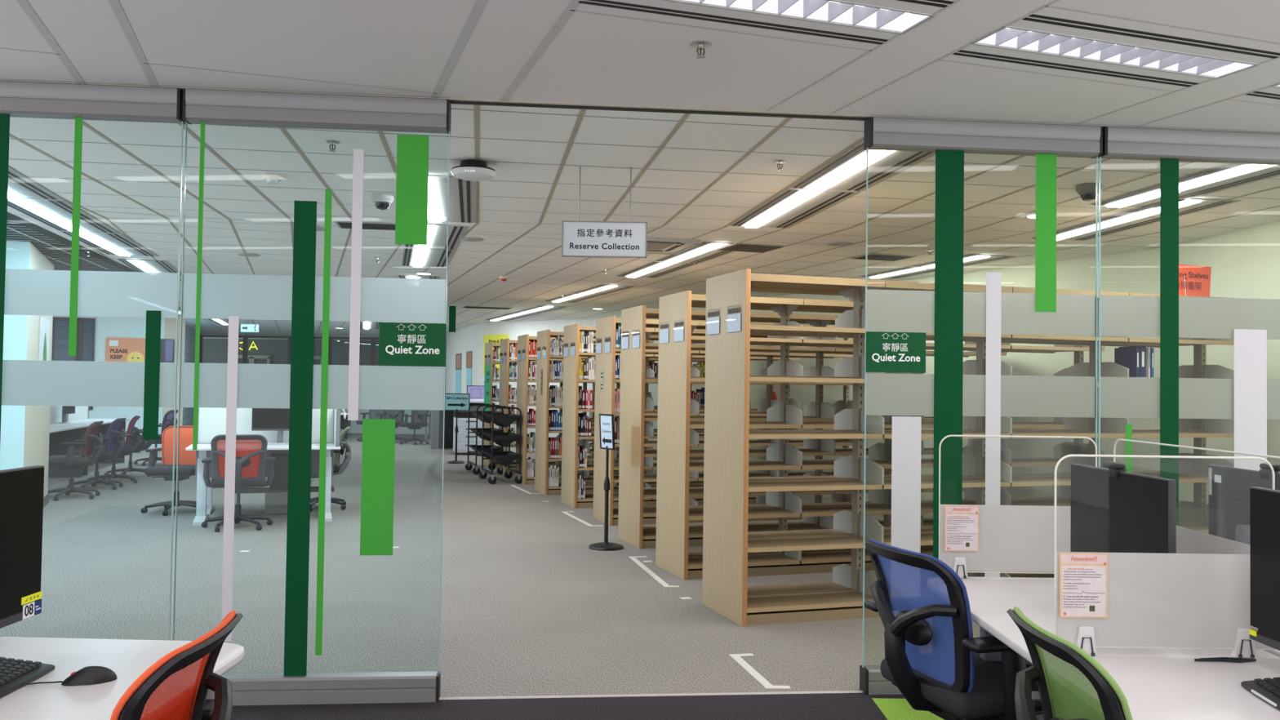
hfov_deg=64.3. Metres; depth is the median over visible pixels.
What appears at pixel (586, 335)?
book
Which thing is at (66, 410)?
monitor
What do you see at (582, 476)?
book
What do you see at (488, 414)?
shelf
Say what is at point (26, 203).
diffuser
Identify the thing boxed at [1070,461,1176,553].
monitor
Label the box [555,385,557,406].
book
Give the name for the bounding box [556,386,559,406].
book
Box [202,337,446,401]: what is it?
wall
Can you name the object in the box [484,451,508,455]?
shelf
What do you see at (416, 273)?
recessed light
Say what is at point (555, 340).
book
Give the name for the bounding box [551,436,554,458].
book
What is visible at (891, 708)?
floor
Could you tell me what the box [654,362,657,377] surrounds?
book
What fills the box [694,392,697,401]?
book
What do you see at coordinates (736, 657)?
tape
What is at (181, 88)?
trim
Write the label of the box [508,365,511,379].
book
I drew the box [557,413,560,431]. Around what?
book
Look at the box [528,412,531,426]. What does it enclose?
book
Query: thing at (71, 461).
chair
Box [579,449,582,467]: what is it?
book
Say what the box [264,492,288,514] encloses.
storage box
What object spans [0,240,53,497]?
wall column
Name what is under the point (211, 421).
screen
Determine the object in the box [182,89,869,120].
trim
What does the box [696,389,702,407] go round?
book
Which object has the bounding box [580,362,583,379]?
book
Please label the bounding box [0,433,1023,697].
floor
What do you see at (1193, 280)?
sign
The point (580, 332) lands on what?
book
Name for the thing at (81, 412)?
screen
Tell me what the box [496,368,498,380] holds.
book
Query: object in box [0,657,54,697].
keyboard
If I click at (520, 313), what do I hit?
diffuser
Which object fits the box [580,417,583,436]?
book
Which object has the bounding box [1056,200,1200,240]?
diffuser
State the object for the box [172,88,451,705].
glass panel
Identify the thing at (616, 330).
book
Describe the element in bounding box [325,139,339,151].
sprinkler
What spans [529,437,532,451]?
book
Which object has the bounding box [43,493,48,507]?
baseboard
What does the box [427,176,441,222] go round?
diffuser
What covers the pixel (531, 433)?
book
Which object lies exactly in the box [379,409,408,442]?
chair
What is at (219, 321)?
diffuser
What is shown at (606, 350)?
bookcase
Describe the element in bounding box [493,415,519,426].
shelf
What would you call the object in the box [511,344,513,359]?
book
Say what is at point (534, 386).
book
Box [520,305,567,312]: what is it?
recessed light
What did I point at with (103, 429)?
desk
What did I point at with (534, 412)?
book
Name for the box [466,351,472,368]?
board
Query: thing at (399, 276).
recessed light
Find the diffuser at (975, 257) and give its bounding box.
[922,255,990,268]
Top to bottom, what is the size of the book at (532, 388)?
0.247 m
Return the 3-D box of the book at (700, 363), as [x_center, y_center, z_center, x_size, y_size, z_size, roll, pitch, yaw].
[0.821,0.165,13.906,0.026,0.270,0.161,1,-2,-18]
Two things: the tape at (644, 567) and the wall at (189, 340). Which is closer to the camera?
the tape at (644, 567)
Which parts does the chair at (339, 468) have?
armrest, seat, frame, carrier arm, carrier arm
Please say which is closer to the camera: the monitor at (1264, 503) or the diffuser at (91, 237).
the monitor at (1264, 503)
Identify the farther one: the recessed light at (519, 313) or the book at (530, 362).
the recessed light at (519, 313)
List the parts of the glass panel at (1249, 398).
rail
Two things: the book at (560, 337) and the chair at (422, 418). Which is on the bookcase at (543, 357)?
the book at (560, 337)
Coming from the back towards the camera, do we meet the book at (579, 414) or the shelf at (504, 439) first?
the shelf at (504, 439)
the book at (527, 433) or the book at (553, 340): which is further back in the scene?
the book at (527, 433)
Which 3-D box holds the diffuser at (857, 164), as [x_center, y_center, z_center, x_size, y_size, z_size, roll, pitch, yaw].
[1.252,-1.113,5.796,0.100,0.013,1.509,1,-1,-9]
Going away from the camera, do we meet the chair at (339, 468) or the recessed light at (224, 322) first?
the chair at (339, 468)
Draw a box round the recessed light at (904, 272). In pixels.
[860,266,934,278]
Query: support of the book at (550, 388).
on the bookcase at (543, 357)
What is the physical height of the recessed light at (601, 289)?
0.018 m
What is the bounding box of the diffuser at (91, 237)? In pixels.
[79,232,130,256]
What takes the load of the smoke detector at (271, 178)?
attached to the ceiling
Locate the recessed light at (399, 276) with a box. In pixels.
[397,275,439,279]
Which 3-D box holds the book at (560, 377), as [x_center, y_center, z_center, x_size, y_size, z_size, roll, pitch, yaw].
[-1.057,0.147,13.297,0.022,0.223,0.161,1,-2,-18]
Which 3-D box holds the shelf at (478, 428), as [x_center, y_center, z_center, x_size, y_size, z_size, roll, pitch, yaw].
[-2.613,1.204,16.711,0.400,0.170,0.004,1,-2,-18]
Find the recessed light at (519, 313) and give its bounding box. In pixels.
[501,311,545,316]
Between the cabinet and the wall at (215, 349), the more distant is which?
the wall at (215, 349)
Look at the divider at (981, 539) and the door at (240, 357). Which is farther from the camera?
the door at (240, 357)
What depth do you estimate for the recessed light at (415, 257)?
10.39 m
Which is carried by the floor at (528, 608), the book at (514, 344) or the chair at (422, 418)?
the chair at (422, 418)
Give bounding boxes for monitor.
[0,465,44,628]
[58,405,75,423]
[251,408,289,444]
[466,385,484,399]
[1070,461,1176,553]
[1208,462,1279,545]
[1248,486,1279,650]
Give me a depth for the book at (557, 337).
13.23 m
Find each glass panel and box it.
[0,80,185,640]
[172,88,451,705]
[859,116,1102,694]
[1094,126,1279,525]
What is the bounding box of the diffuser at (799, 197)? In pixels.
[745,191,819,228]
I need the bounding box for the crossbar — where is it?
[235,486,333,493]
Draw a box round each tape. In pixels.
[511,484,541,493]
[561,511,603,526]
[628,555,679,587]
[680,596,692,599]
[728,653,791,688]
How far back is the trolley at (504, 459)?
14.51 m
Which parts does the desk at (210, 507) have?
leg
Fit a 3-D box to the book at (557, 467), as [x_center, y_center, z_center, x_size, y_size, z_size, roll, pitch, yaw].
[-1.092,1.515,13.284,0.018,0.247,0.201,1,-2,-18]
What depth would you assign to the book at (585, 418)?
11.81 m
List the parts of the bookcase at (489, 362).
panel, kick plate, shelf, shelf, post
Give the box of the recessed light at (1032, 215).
[1024,213,1035,218]
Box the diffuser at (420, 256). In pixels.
[413,248,427,267]
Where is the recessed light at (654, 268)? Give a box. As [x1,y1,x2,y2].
[617,261,697,277]
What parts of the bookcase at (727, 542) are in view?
panel, shelf, shelf, shelf, shelf, shelf, shelf, shelf, shelf, shelf, shelf, kick plate, shelf, shelf, post, shelf, shelf, shelf, shelf, shelf, shelf, shelf, shelf, shelf, post, shelf, shelf, shelf, shelf, shelf, shelf, shelf, post, shelf, shelf, shelf, shelf, shelf, shelf, shelf, shelf, post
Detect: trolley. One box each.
[465,403,503,475]
[479,405,522,484]
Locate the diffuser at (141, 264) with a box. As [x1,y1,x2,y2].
[129,259,156,272]
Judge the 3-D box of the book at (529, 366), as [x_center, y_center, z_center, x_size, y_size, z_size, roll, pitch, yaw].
[-1.607,0.184,14.586,0.026,0.200,0.201,1,-2,-18]
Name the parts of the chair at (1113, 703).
carrier arm, armrest, carrier arm, arm post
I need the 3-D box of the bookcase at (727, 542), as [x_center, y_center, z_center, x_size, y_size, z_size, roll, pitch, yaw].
[2.342,0.564,6.960,3.852,2.130,0.643,1,-2,-18]
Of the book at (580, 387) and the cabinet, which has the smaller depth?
the book at (580, 387)
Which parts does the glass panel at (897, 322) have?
rail, rail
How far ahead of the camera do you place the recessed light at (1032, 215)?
7.41 m
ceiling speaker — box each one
[237,253,260,257]
[315,226,324,231]
[458,237,484,241]
[827,241,852,246]
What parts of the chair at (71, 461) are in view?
seat, arm post, armrest, armrest, frame, carrier arm, carrier arm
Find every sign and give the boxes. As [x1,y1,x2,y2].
[239,341,257,350]
[240,319,258,332]
[448,298,456,332]
[479,378,499,389]
[561,166,647,257]
[1178,263,1211,297]
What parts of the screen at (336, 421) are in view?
post, post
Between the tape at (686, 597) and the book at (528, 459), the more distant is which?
the book at (528, 459)
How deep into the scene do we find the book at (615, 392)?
10.40 m
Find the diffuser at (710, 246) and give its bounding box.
[666,243,726,263]
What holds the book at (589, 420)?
on the bookcase at (571, 353)
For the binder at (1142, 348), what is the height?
0.260 m
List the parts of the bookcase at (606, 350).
panel, shelf, shelf, shelf, shelf, shelf, shelf, shelf, shelf, shelf, post, kick plate, shelf, shelf, shelf, shelf, shelf, shelf, shelf, post, shelf, shelf, shelf, shelf, shelf, shelf, post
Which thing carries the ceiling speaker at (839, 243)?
attached to the ceiling
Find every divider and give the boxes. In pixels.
[938,435,1097,577]
[1053,454,1275,657]
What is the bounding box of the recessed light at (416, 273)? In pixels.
[414,271,432,275]
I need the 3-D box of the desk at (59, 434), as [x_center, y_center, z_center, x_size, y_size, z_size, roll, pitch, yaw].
[-7.994,1.280,13.383,0.700,0.740,2.600,1,-2,-15]
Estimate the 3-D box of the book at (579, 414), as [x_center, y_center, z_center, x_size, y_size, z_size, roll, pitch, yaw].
[-0.735,0.754,11.887,0.026,0.270,0.201,1,-2,-18]
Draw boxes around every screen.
[49,405,67,423]
[67,406,88,421]
[197,407,333,443]
[333,408,340,447]
[1113,438,1279,554]
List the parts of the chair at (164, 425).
seat, frame, carrier arm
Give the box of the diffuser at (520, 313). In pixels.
[506,311,530,316]
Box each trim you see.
[0,80,1279,133]
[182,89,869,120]
[439,690,863,699]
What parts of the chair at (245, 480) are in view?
armrest, arm post, carrier arm, seat, frame, carrier arm, arm post, armrest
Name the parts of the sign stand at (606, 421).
frame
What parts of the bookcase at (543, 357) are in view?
panel, shelf, shelf, shelf, shelf, shelf, shelf, shelf, kick plate, kick plate, shelf, shelf, shelf, shelf, shelf, shelf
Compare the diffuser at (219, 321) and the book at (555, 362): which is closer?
the book at (555, 362)
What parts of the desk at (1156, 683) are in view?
leg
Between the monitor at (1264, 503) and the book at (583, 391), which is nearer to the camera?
the monitor at (1264, 503)
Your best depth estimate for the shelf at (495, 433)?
15.26 m
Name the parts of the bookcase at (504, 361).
panel, shelf, shelf, shelf, post, kick plate, post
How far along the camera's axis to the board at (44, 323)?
10.75 m
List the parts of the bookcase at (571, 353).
panel, shelf, shelf, shelf, shelf, shelf, shelf, shelf, shelf, kick plate, post, shelf, kick plate, shelf, shelf, shelf, shelf, shelf, shelf, shelf, shelf, post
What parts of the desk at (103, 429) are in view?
leg, leg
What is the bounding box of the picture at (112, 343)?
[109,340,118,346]
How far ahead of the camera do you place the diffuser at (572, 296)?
14.96 m
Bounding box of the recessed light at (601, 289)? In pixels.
[570,284,635,295]
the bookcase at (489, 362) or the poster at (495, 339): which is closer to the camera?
the bookcase at (489, 362)
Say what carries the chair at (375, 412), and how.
on the floor at (528, 608)
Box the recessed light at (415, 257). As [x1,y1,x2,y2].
[401,247,456,267]
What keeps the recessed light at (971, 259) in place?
in the ceiling
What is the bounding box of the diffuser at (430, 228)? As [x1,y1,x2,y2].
[417,225,435,249]
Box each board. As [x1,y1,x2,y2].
[38,316,49,360]
[455,353,462,369]
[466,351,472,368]
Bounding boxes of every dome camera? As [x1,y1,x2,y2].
[370,192,394,209]
[1075,182,1102,201]
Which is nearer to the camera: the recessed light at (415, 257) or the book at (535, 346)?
the recessed light at (415, 257)
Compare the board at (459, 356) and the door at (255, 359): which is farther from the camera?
the door at (255, 359)
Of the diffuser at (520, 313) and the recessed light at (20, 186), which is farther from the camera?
the diffuser at (520, 313)
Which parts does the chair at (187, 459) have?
arm post, armrest, seat, frame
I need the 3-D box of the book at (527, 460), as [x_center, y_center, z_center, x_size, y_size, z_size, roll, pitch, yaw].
[-1.622,1.540,14.549,0.032,0.247,0.201,1,-2,-18]
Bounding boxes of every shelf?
[467,444,501,457]
[468,410,502,423]
[468,427,501,440]
[469,444,491,448]
[470,427,492,430]
[477,412,502,422]
[477,430,501,440]
[477,448,501,457]
[481,450,519,466]
[482,413,519,427]
[482,431,519,447]
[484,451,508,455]
[485,432,509,435]
[488,413,509,415]
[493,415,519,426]
[493,435,519,446]
[493,454,519,466]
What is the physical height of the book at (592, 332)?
0.247 m
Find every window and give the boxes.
[51,316,95,409]
[200,334,446,366]
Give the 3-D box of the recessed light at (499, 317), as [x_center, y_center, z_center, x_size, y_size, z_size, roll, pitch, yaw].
[-2.664,-0.808,19.986,0.490,0.018,1.378,1,-2,-21]
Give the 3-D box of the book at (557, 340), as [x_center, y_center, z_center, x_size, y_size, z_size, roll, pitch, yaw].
[-1.097,-0.155,13.292,0.018,0.200,0.161,1,-2,-18]
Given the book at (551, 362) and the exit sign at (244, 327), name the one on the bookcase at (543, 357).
the book at (551, 362)
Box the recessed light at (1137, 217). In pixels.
[1032,198,1239,240]
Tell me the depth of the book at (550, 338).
13.19 m
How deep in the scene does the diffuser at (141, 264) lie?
11.49 m
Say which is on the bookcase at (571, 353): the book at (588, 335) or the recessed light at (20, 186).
the book at (588, 335)
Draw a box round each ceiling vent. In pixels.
[334,221,395,230]
[462,306,512,309]
[714,242,786,253]
[848,253,915,261]
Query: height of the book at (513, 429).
0.270 m
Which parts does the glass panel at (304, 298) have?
rail, rail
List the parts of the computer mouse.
cord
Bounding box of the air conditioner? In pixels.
[646,236,701,254]
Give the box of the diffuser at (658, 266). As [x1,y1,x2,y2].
[626,262,673,277]
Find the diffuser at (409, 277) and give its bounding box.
[408,275,417,278]
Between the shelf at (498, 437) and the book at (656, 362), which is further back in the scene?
the shelf at (498, 437)
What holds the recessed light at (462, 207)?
in the ceiling
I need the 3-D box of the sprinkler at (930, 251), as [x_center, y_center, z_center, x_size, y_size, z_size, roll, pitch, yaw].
[2.676,-0.988,9.389,0.072,0.054,0.071,1,-2,-17]
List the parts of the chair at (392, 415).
frame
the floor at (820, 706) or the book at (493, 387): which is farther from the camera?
the book at (493, 387)
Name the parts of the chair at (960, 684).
carrier arm, armrest, arm post, frame, carrier arm, seat, armrest, arm post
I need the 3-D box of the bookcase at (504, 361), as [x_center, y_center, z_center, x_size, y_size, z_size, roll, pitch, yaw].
[-1.264,0.755,16.425,1.942,2.130,0.642,1,-2,-18]
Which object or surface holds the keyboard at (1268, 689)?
on the desk at (1156, 683)
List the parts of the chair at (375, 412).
seat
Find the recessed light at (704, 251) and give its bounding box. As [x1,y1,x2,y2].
[654,241,748,263]
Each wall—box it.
[53,315,164,450]
[162,315,185,426]
[182,324,200,426]
[200,333,446,338]
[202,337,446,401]
[337,408,429,434]
[445,323,477,393]
[476,317,602,455]
[614,221,1279,515]
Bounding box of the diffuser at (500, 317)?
[490,316,511,320]
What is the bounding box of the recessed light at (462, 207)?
[427,175,476,222]
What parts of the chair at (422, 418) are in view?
arm post, seat, frame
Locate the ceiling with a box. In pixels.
[0,0,1279,341]
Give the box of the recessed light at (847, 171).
[790,141,935,191]
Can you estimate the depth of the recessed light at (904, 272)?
11.19 m
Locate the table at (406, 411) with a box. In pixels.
[366,409,431,440]
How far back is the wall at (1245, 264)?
9.37 m
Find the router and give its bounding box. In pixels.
[450,159,496,181]
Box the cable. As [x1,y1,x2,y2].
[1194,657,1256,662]
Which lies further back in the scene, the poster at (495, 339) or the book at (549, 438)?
the poster at (495, 339)
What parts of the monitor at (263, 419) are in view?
casing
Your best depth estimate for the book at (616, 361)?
10.40 m
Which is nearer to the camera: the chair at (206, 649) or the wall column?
the chair at (206, 649)
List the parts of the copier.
paper drawer, paper drawer, paper drawer, paper drawer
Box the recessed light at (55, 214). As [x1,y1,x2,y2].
[7,198,119,233]
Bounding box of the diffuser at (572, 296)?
[552,294,584,302]
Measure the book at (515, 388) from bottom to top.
0.223 m
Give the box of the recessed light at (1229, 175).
[1089,163,1279,208]
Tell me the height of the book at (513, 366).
0.223 m
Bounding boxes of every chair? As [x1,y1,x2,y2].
[48,420,103,501]
[66,417,126,489]
[87,415,141,484]
[104,429,154,478]
[110,610,243,719]
[133,409,177,466]
[140,426,196,515]
[201,434,275,532]
[310,426,351,511]
[340,413,350,448]
[355,409,386,441]
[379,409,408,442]
[399,409,431,444]
[864,538,1066,719]
[1006,606,1133,719]
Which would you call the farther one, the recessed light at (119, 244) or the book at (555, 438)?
the book at (555, 438)
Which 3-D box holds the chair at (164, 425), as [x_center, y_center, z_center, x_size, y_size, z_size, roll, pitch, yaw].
[-8.076,1.285,16.969,0.660,0.910,0.654,1,-1,-7]
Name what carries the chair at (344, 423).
on the floor at (528, 608)
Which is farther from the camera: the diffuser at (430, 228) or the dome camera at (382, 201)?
the diffuser at (430, 228)
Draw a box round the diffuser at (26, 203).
[8,198,85,232]
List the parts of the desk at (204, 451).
leg, modesty panel, leg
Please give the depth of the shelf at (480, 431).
15.93 m
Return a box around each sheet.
[455,369,461,393]
[466,368,471,391]
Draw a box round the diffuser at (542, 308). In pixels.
[526,306,552,312]
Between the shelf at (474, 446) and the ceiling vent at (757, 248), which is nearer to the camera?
the ceiling vent at (757, 248)
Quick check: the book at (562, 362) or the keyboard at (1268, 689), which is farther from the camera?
the book at (562, 362)
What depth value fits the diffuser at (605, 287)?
13.60 m
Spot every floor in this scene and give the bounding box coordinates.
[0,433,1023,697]
[231,693,905,719]
[871,697,944,719]
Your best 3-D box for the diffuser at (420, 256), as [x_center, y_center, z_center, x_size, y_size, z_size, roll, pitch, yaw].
[-2.268,-1.042,10.479,0.100,0.013,1.466,1,-2,-14]
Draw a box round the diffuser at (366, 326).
[364,324,368,328]
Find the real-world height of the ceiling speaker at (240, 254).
0.008 m
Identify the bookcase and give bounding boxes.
[483,342,595,467]
[497,338,620,475]
[515,333,653,484]
[534,329,751,494]
[560,323,799,508]
[592,315,853,525]
[617,305,1007,548]
[655,290,1105,579]
[702,268,1234,626]
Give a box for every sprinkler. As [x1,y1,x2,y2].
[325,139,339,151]
[691,40,710,59]
[773,160,786,170]
[925,249,933,255]
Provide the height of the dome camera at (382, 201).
0.104 m
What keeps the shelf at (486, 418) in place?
attached to the trolley at (478, 415)
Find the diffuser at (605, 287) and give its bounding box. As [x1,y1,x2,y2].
[579,285,617,295]
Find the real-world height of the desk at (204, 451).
0.755 m
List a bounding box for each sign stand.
[444,393,470,463]
[588,413,623,551]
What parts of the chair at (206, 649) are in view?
armrest, carrier arm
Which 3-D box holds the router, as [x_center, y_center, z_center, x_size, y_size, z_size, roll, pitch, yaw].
[-0.970,-1.103,5.930,0.264,0.100,0.264,1,-1,0]
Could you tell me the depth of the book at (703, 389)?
13.82 m
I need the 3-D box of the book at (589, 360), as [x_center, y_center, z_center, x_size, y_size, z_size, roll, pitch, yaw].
[-0.606,0.107,11.926,0.032,0.247,0.161,1,-2,-18]
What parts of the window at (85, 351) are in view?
pane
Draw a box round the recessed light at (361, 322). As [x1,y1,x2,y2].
[360,321,380,324]
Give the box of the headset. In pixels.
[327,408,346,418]
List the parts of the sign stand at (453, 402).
frame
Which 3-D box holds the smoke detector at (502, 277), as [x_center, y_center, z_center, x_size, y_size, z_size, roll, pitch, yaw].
[-1.634,-0.975,12.218,0.120,0.055,0.120,1,-1,0]
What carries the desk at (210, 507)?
on the floor at (528, 608)
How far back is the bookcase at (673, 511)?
7.95 m
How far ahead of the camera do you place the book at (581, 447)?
11.80 m
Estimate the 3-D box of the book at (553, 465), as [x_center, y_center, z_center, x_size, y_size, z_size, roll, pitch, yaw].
[-1.128,1.502,13.258,0.026,0.270,0.201,1,-2,-18]
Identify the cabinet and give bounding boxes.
[430,401,453,448]
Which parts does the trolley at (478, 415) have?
frame, frame, frame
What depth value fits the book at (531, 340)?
14.53 m
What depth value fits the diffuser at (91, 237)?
9.66 m
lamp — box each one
[577,0,954,44]
[951,13,1279,87]
[1246,82,1279,99]
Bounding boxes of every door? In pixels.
[237,355,251,363]
[251,355,271,364]
[313,355,321,364]
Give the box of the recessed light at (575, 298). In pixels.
[544,293,602,302]
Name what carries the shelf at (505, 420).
attached to the trolley at (504, 459)
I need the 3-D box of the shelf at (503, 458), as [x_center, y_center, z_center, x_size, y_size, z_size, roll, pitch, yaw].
[-2.030,1.441,14.848,0.420,0.178,0.830,1,-2,-18]
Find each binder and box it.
[1114,347,1139,377]
[1118,346,1146,377]
[1146,347,1150,377]
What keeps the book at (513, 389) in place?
on the bookcase at (504, 361)
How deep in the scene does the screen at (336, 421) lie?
10.38 m
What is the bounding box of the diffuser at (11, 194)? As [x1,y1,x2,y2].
[7,191,21,199]
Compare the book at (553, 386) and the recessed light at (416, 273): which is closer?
the recessed light at (416, 273)
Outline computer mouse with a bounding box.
[23,666,116,685]
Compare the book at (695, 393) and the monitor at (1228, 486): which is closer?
the monitor at (1228, 486)
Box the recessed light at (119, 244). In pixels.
[60,231,158,256]
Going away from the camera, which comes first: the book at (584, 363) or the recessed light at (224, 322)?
the book at (584, 363)
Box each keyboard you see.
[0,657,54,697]
[1240,676,1279,709]
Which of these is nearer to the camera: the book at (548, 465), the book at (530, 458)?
the book at (548, 465)
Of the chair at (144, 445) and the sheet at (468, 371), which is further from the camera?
the sheet at (468, 371)
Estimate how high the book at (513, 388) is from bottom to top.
0.223 m
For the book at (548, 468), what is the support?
on the bookcase at (543, 357)
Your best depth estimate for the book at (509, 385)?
15.90 m
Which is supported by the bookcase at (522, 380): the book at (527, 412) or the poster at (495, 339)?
the book at (527, 412)
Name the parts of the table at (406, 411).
leg, leg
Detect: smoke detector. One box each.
[262,173,282,183]
[498,275,508,280]
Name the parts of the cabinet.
panel, panel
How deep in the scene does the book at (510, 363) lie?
15.90 m
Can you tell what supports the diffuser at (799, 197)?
attached to the recessed light at (790, 207)
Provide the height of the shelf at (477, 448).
0.178 m
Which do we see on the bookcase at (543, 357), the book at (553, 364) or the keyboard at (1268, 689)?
the book at (553, 364)
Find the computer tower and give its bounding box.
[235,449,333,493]
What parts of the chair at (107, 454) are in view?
seat, armrest, frame, carrier arm, carrier arm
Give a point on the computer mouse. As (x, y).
(88, 675)
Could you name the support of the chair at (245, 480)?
on the floor at (528, 608)
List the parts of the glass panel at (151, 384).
rail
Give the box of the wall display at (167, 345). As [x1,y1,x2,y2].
[160,338,174,362]
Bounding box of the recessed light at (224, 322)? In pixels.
[206,318,239,324]
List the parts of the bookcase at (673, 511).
panel, shelf, shelf, shelf, shelf, shelf, shelf, shelf, shelf, shelf, shelf, shelf, post, kick plate, shelf, shelf, shelf, shelf, shelf, shelf, shelf, shelf, shelf, shelf, shelf, shelf, post, shelf, shelf, shelf, shelf, shelf, shelf, shelf, shelf, shelf, shelf, shelf, shelf, shelf, shelf, shelf, shelf, post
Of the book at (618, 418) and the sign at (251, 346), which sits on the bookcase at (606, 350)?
the book at (618, 418)
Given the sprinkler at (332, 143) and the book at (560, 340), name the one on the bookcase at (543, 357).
the book at (560, 340)
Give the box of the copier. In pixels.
[453,399,484,454]
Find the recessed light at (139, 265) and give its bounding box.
[116,258,181,275]
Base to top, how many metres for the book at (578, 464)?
0.247 m
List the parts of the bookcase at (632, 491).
panel, kick plate, shelf, shelf, shelf, shelf, shelf, shelf, shelf, shelf, shelf, shelf, shelf, shelf, shelf, shelf, shelf, shelf, shelf, shelf, shelf, post, shelf, shelf, shelf, shelf, shelf, shelf, shelf, shelf, shelf, shelf, shelf, shelf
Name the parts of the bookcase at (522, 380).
panel, shelf, shelf, shelf, shelf, shelf, kick plate, post, shelf, shelf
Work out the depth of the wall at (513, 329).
20.91 m
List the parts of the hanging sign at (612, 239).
hanging rod, sign frame, hanging rod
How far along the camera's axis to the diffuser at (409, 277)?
12.25 m
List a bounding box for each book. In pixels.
[492,386,494,399]
[493,364,495,380]
[494,346,497,361]
[494,386,497,399]
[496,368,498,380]
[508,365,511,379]
[508,384,511,401]
[508,389,510,401]
[509,342,511,359]
[509,362,512,379]
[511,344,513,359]
[511,387,514,402]
[511,427,515,445]
[512,365,514,379]
[513,342,516,359]
[513,346,515,359]
[513,362,516,380]
[513,389,515,402]
[514,387,516,402]
[526,434,528,451]
[526,458,528,476]
[527,386,529,404]
[527,412,528,426]
[527,433,530,451]
[528,342,530,357]
[528,360,532,379]
[528,365,530,379]
[528,385,531,404]
[528,408,533,426]
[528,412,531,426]
[528,457,532,476]
[528,458,530,476]
[529,431,533,451]
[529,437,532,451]
[530,339,535,357]
[530,342,533,357]
[531,385,535,404]
[531,386,533,404]
[532,362,534,379]
[532,431,535,451]
[532,462,533,476]
[533,412,535,426]
[534,342,537,357]
[547,440,550,458]
[547,464,552,486]
[547,466,550,486]
[548,409,553,431]
[548,413,551,431]
[548,436,551,458]
[549,360,553,379]
[549,364,551,379]
[549,386,552,406]
[549,389,551,406]
[550,337,551,355]
[550,385,555,406]
[551,340,553,355]
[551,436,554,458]
[551,464,555,486]
[552,338,556,355]
[552,364,555,379]
[553,340,555,355]
[553,360,557,379]
[553,409,558,431]
[553,411,555,431]
[554,437,557,458]
[555,335,559,355]
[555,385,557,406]
[555,466,559,486]
[555,468,557,486]
[556,340,558,355]
[556,360,559,379]
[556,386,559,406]
[556,437,559,458]
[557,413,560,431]
[558,386,561,406]
[559,338,561,355]
[559,362,561,379]
[559,439,561,458]
[560,337,562,355]
[560,360,563,379]
[560,413,562,431]
[577,413,580,436]
[577,445,579,467]
[577,474,581,498]
[577,478,579,498]
[578,355,581,379]
[578,386,582,408]
[578,445,584,467]
[579,331,582,352]
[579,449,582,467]
[579,474,583,498]
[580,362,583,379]
[580,413,584,436]
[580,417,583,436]
[581,331,583,352]
[582,360,588,379]
[582,390,584,408]
[582,480,585,498]
[583,333,585,352]
[583,362,586,379]
[584,417,586,436]
[584,448,586,467]
[585,331,591,352]
[585,333,587,352]
[585,358,591,379]
[585,390,587,408]
[586,335,589,352]
[586,418,588,436]
[587,356,594,379]
[587,390,590,408]
[587,418,591,436]
[589,390,592,408]
[591,331,593,352]
[613,417,617,444]
[614,360,617,379]
[614,388,620,413]
[614,391,617,413]
[615,322,620,348]
[615,328,617,348]
[615,355,619,379]
[617,417,619,444]
[618,355,620,379]
[648,360,654,371]
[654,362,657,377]
[656,362,657,377]
[692,391,694,399]
[693,364,700,370]
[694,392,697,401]
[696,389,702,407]
[697,362,702,377]
[697,392,699,404]
[702,362,704,377]
[702,389,704,407]
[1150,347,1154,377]
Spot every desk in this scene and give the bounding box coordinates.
[0,636,244,719]
[48,425,88,477]
[49,418,129,475]
[185,443,341,525]
[197,443,214,515]
[928,576,1279,719]
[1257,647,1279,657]
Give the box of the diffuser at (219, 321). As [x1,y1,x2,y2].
[213,319,227,324]
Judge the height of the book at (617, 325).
0.270 m
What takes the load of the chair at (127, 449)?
on the floor at (528, 608)
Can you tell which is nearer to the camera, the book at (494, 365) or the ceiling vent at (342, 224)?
the ceiling vent at (342, 224)
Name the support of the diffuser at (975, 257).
attached to the recessed light at (971, 259)
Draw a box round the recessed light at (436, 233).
[404,224,468,249]
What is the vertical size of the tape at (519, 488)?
0.002 m
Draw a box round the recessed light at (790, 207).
[729,188,860,228]
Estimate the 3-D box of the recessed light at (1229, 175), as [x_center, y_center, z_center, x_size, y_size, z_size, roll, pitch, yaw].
[3.459,-1.074,6.207,0.490,0.018,1.651,1,-1,-9]
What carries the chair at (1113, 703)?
on the floor at (820, 706)
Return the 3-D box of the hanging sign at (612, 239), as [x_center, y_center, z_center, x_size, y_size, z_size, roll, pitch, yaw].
[-0.206,-0.873,6.004,0.500,0.535,0.022,1,-1,-1]
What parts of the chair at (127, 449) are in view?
seat, armrest, frame, carrier arm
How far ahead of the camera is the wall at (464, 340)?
23.55 m
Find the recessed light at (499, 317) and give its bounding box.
[485,315,524,320]
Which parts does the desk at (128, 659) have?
leg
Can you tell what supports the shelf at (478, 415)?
attached to the trolley at (478, 415)
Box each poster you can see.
[105,337,145,361]
[483,334,508,374]
[484,364,490,411]
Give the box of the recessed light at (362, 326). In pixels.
[360,324,379,328]
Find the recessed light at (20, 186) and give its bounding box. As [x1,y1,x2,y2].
[7,166,63,199]
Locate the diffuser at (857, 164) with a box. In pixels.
[808,150,895,191]
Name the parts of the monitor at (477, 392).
casing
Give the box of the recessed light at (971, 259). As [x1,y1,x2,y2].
[912,253,1015,268]
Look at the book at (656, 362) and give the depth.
13.64 m
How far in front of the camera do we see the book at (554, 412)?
13.19 m
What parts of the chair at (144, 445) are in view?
seat, arm post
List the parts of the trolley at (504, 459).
frame, frame, frame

